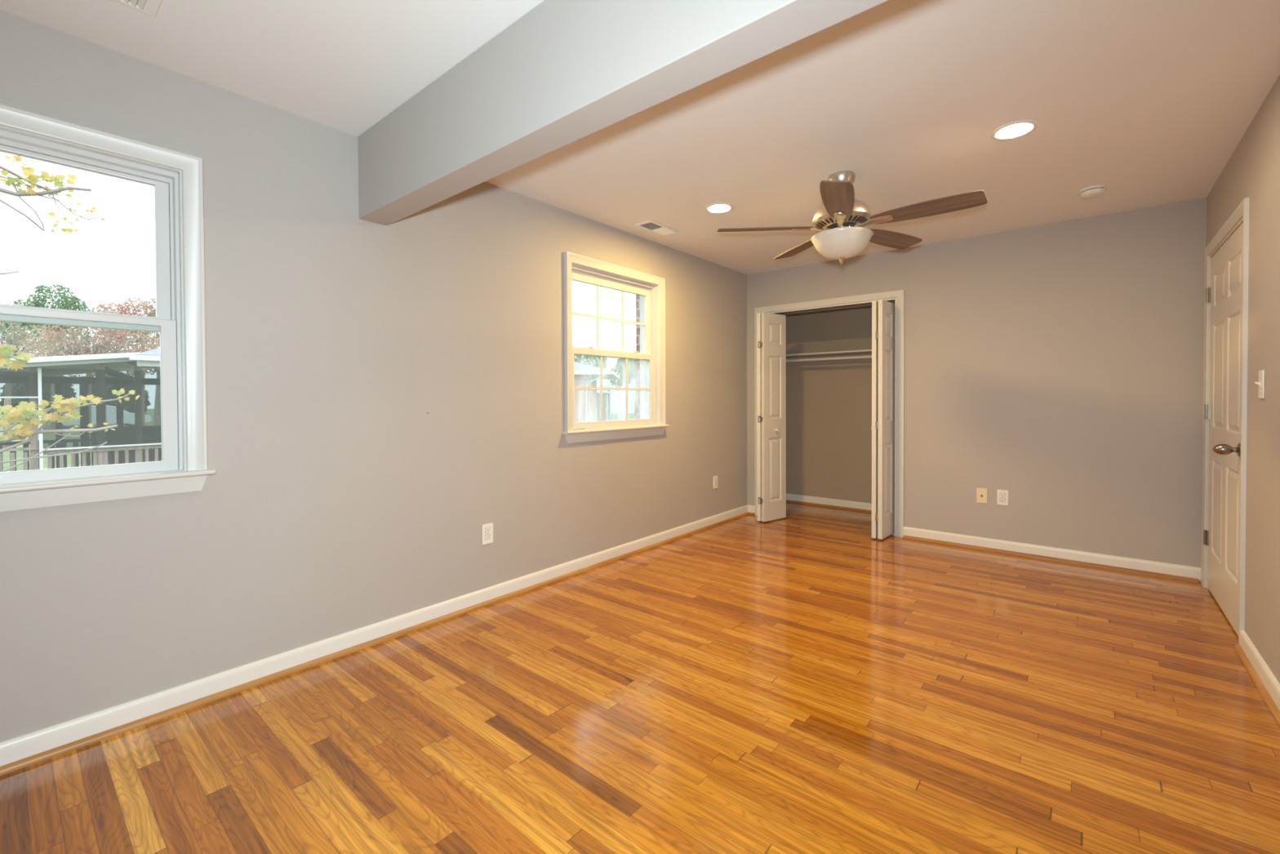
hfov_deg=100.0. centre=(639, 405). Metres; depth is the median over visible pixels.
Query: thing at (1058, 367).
wall
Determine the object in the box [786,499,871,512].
trim
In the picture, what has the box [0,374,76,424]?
bush
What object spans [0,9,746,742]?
wall
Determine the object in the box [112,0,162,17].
ceiling vent
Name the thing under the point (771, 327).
bifold door
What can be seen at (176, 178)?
window
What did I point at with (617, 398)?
house
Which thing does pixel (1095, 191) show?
smoke detector
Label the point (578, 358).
shade tree
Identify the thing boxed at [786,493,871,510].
baseboard
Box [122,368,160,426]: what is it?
tree
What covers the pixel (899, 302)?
trim
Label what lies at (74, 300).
leafy tree
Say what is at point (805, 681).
floor
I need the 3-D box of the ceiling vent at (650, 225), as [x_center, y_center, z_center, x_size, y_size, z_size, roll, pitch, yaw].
[0.129,-1.297,3.950,0.146,0.013,0.350,0,1,40]
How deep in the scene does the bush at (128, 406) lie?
42.28 m
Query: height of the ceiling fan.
0.499 m
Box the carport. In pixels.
[596,379,624,420]
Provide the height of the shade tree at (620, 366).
6.432 m
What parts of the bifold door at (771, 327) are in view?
door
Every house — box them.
[574,361,619,422]
[608,377,635,413]
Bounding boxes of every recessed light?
[705,202,733,213]
[990,120,1038,140]
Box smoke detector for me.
[1078,185,1107,198]
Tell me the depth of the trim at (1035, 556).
3.86 m
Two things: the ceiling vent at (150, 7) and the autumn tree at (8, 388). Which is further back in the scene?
the autumn tree at (8, 388)
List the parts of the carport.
post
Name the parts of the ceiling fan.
blade, blade, blade arm, blade, arm plate, blade arm, lamp shade, blade arm, arm plate, blade, blade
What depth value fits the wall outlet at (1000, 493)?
4.10 m
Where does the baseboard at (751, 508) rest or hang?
attached to the wall at (1058, 367)
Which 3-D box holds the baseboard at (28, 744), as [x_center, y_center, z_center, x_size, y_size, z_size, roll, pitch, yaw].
[-1.015,1.102,2.961,0.015,0.080,6.613,0,1,40]
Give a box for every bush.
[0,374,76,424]
[91,374,151,414]
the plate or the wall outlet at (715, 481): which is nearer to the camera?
the plate
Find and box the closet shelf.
[786,349,871,365]
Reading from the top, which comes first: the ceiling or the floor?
the ceiling
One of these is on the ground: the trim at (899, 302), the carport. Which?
the carport
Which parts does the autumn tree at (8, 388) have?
crown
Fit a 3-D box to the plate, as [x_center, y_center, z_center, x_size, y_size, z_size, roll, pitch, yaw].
[2.661,0.704,4.182,0.073,0.117,0.015,0,1,40]
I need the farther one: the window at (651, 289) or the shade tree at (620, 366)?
the shade tree at (620, 366)
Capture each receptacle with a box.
[484,528,490,533]
[484,534,490,539]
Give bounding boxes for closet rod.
[786,355,871,362]
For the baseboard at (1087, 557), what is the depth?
3.86 m
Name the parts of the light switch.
plate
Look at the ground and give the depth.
24.30 m
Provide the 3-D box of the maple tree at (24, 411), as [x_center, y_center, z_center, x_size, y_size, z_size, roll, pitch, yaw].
[-5.523,-0.830,3.289,3.574,5.206,1.230,-1,1,-42]
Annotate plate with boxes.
[976,487,987,503]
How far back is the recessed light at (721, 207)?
3.52 m
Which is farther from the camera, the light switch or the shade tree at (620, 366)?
the shade tree at (620, 366)
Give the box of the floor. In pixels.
[0,502,1279,853]
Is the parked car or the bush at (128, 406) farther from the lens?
the bush at (128, 406)
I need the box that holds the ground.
[0,408,636,471]
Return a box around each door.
[756,312,786,521]
[871,299,894,539]
[1200,197,1248,644]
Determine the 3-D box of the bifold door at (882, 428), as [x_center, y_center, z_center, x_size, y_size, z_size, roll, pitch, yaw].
[2.055,0.125,4.573,0.166,1.989,0.330,0,1,40]
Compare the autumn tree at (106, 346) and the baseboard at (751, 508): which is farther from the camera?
the autumn tree at (106, 346)
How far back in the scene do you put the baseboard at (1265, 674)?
2.21 m
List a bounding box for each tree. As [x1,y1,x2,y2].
[0,155,139,471]
[0,284,91,429]
[0,321,62,448]
[16,324,159,446]
[90,296,159,426]
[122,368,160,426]
[574,346,608,368]
[610,351,636,416]
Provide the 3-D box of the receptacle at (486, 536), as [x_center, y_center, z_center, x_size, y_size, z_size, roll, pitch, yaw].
[-0.884,0.767,3.120,0.007,0.026,0.033,0,1,40]
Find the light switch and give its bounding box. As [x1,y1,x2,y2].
[1254,369,1265,398]
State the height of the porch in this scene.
3.050 m
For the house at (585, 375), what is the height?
4.300 m
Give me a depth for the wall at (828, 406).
5.82 m
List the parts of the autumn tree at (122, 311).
crown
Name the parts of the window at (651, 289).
sash, sash, frame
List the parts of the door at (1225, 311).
knob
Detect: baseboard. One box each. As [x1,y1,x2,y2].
[0,504,747,765]
[747,504,755,512]
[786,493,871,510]
[903,526,1200,580]
[1239,630,1279,710]
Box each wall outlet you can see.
[481,522,493,545]
[713,475,717,488]
[996,489,1008,506]
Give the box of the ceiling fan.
[717,170,987,264]
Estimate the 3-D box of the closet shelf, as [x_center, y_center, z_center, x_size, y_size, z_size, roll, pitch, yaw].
[2.290,-0.496,5.418,1.918,0.106,0.294,0,1,40]
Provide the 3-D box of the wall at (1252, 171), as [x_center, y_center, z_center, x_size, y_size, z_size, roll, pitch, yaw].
[1.505,-0.057,0.828,0.120,2.460,6.843,0,1,40]
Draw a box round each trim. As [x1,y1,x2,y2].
[0,511,748,775]
[754,289,904,537]
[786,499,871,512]
[902,534,1199,582]
[1233,644,1279,727]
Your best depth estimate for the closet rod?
5.55 m
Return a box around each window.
[0,103,215,511]
[562,251,669,443]
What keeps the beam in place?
attached to the ceiling
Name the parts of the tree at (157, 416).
crown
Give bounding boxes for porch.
[0,347,161,471]
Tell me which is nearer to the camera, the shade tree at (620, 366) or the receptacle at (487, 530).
the receptacle at (487, 530)
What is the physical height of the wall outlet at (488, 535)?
0.117 m
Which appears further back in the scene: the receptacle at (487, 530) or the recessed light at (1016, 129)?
the receptacle at (487, 530)
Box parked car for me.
[47,405,151,428]
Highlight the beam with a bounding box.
[358,0,888,225]
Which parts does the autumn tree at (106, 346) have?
crown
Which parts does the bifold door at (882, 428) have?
door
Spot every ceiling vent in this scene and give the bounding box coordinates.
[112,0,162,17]
[634,220,679,235]
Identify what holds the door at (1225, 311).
in the wall at (1252, 171)
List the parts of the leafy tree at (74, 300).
crown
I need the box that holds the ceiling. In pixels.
[0,0,1279,274]
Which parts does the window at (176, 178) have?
sash, sash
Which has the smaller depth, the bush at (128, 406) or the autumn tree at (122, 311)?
the autumn tree at (122, 311)
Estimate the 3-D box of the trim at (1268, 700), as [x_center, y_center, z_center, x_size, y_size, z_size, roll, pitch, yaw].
[1.073,1.169,0.441,0.033,0.022,5.422,0,1,40]
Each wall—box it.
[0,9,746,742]
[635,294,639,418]
[746,197,1206,582]
[786,306,871,502]
[1206,74,1279,683]
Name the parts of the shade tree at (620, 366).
crown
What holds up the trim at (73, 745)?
attached to the wall at (334, 504)
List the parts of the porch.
screen rail, hand rail, post, hand rail, post, post, post, screen rail, hand rail, post, post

